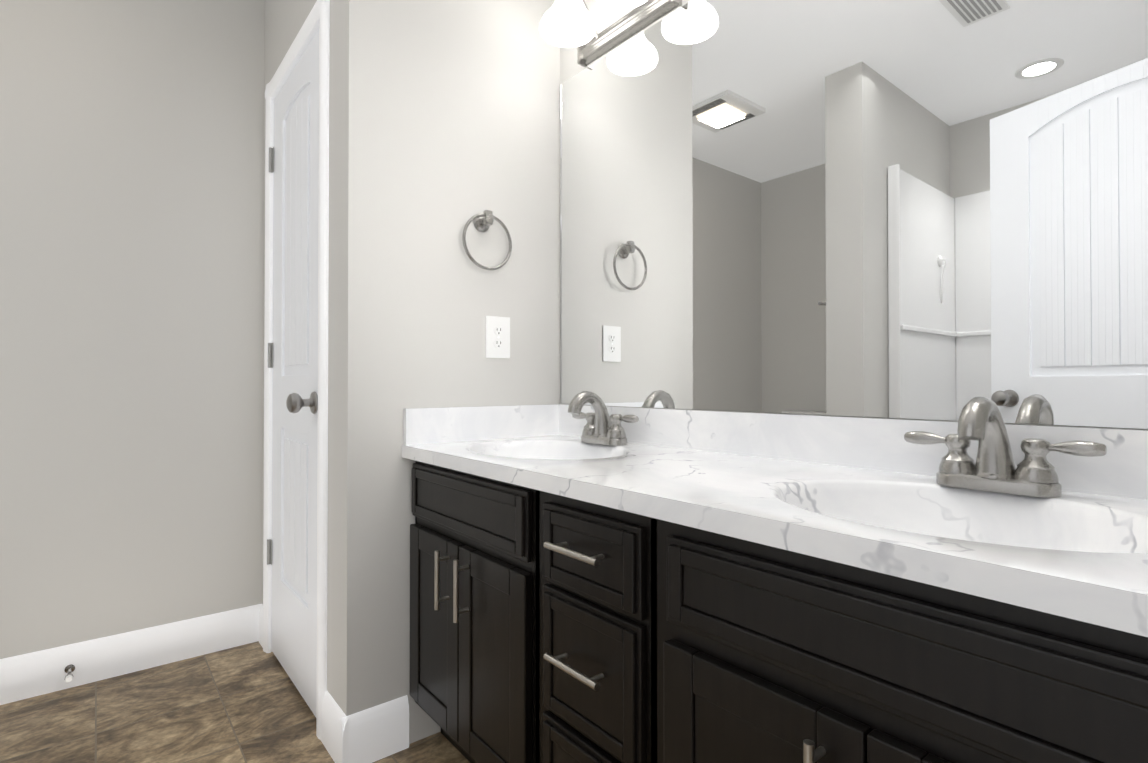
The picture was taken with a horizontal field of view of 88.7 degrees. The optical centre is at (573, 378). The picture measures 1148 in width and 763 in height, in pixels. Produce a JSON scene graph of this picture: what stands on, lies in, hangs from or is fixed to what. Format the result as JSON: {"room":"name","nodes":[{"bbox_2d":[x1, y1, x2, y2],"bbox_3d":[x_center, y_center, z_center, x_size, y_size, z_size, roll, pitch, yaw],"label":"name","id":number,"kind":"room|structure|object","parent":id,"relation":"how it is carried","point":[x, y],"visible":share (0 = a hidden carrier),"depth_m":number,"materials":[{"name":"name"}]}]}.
{"room":"bathroom","nodes":[
{"label":"bathroom","id":0,"kind":"room"},
{"bbox_2d":[0,0,264,658],"bbox_3d":[-1.775,-0.240,1.852,2.770,2.460,0.120,0,-1,-39],"label":"wall","id":1,"kind":"structure","parent":0,"point":[131,276],"depth_m":1.99,"materials":[{"name":"grey paint"}]},
{"bbox_2d":[0,604,262,704],"bbox_3d":[-1.944,0.921,1.606,1.970,0.134,0.030,0,-1,-39],"label":"baseboard","id":2,"kind":"structure","parent":1,"relation":"attached to","point":[24,676],"depth_m":1.97,"materials":[{"name":"white wood"}]},
{"bbox_2d":[64,664,74,682],"bbox_3d":[-1.583,0.928,1.843,0.026,0.026,0.091,0,-1,-39],"label":"door stop","id":3,"kind":"object","parent":2,"relation":"attached to","point":[69,669],"visible":1,"depth_m":1.85,"materials":[{"name":"silver metal"}]},
{"bbox_2d":[0,641,469,762],"bbox_3d":[-0.474,0.976,0.335,2.890,0.001,4.097,0,-1,-39],"label":"floor","id":4,"kind":"structure","parent":0,"point":[246,703],"depth_m":1.69,"materials":[{"name":"tile"}]},
{"bbox_2d":[402,391,1147,762],"bbox_3d":[0.230,0.507,1.133,0.554,0.953,1.556,0,-1,-39],"label":"bathroom vanity","id":5,"kind":"object","parent":4,"relation":"on","point":[596,579],"visible":1,"depth_m":0.87,"materials":[{"name":"brown wood"}]},
{"bbox_2d":[568,391,638,445],"bbox_3d":[0.048,0.107,1.594,0.157,0.145,0.260,0,-1,-39],"label":"faucet","id":6,"kind":"object","parent":5,"relation":"on","point":[601,429],"depth_m":1.59,"materials":[{"name":"silver metal"}]},
{"bbox_2d":[904,397,1106,497],"bbox_3d":[0.622,0.100,0.888,0.157,0.145,0.260,0,-1,-39],"label":"faucet","id":7,"kind":"object","parent":5,"relation":"on","point":[994,474],"depth_m":0.89,"materials":[{"name":"silver metal"}]},
{"bbox_2d":[262,0,333,695],"bbox_3d":[-0.873,-0.239,1.956,0.120,2.460,0.857,0,-1,-39],"label":"wall","id":8,"kind":"structure","parent":0,"point":[285,20],"depth_m":1.62,"materials":[{"name":"grey paint"}]},
{"bbox_2d":[267,29,318,716],"bbox_3d":[-0.927,-0.018,1.894,0.111,1.993,0.630,0,-1,-39],"label":"closet door","id":9,"kind":"structure","parent":8,"relation":"in","point":[293,349],"depth_m":1.89,"materials":[{"name":"white wood"}]},
{"bbox_2d":[263,0,329,739],"bbox_3d":[-0.911,-0.044,1.892,0.017,2.069,0.724,0,-1,-39],"label":"trim","id":10,"kind":"structure","parent":8,"relation":"attached to","point":[319,15],"depth_m":1.62,"materials":[{"name":"white wood"}]},
{"bbox_2d":[332,0,559,743],"bbox_3d":[-0.347,-0.241,1.753,0.680,2.460,0.120,0,-1,-39],"label":"wall","id":11,"kind":"structure","parent":0,"point":[446,120],"depth_m":1.61,"materials":[{"name":"grey paint"}]},
{"bbox_2d":[462,210,511,269],"bbox_3d":[-0.258,-0.399,1.716,0.165,0.172,0.052,0,-1,-39],"label":"towel ring","id":12,"kind":"object","parent":11,"relation":"attached to","point":[483,221],"visible":0.98,"depth_m":1.71,"materials":[{"name":"silver metal"}]},
{"bbox_2d":[486,316,509,357],"bbox_3d":[-0.228,-0.123,1.766,0.083,0.124,0.008,0,-1,-39],"label":"electrical outlet plate","id":13,"kind":"object","parent":11,"relation":"attached to","point":[497,337],"visible":1,"depth_m":1.76,"materials":[{"name":"white plastic"}]},
{"bbox_2d":[584,0,635,33],"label":"wall","id":14,"kind":"structure","parent":0,"point":[604,18],"depth_m":1.77,"materials":[{"name":"grey paint"}]},
{"bbox_2d":[540,0,681,67],"bbox_3d":[0.075,-1.053,1.608,0.214,0.173,0.390,0,-1,-39],"label":"sconce","id":15,"kind":"object","parent":14,"relation":"attached to","point":[567,23],"visible":1,"depth_m":1.67,"materials":[{"name":"white glass"}]},
{"bbox_2d":[560,0,691,83],"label":"wall","id":16,"kind":"structure","parent":0,"point":[569,67],"depth_m":1.88,"materials":[{"name":"grey paint"}]},
{"bbox_2d":[560,0,1147,428],"bbox_3d":[0.444,-0.442,1.314,0.007,1.040,1.545,0,-1,-39],"label":"mirror","id":17,"kind":"object","parent":16,"relation":"attached to","point":[906,208],"visible":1,"depth_m":1.15,"materials":[{"name":"clear glass"}]},
{"bbox_2d":[1071,426,1147,429],"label":"wall","id":18,"kind":"structure","parent":0,"point":[1071,426],"depth_m":0.88,"materials":[{"name":"grey paint"}]}
]}

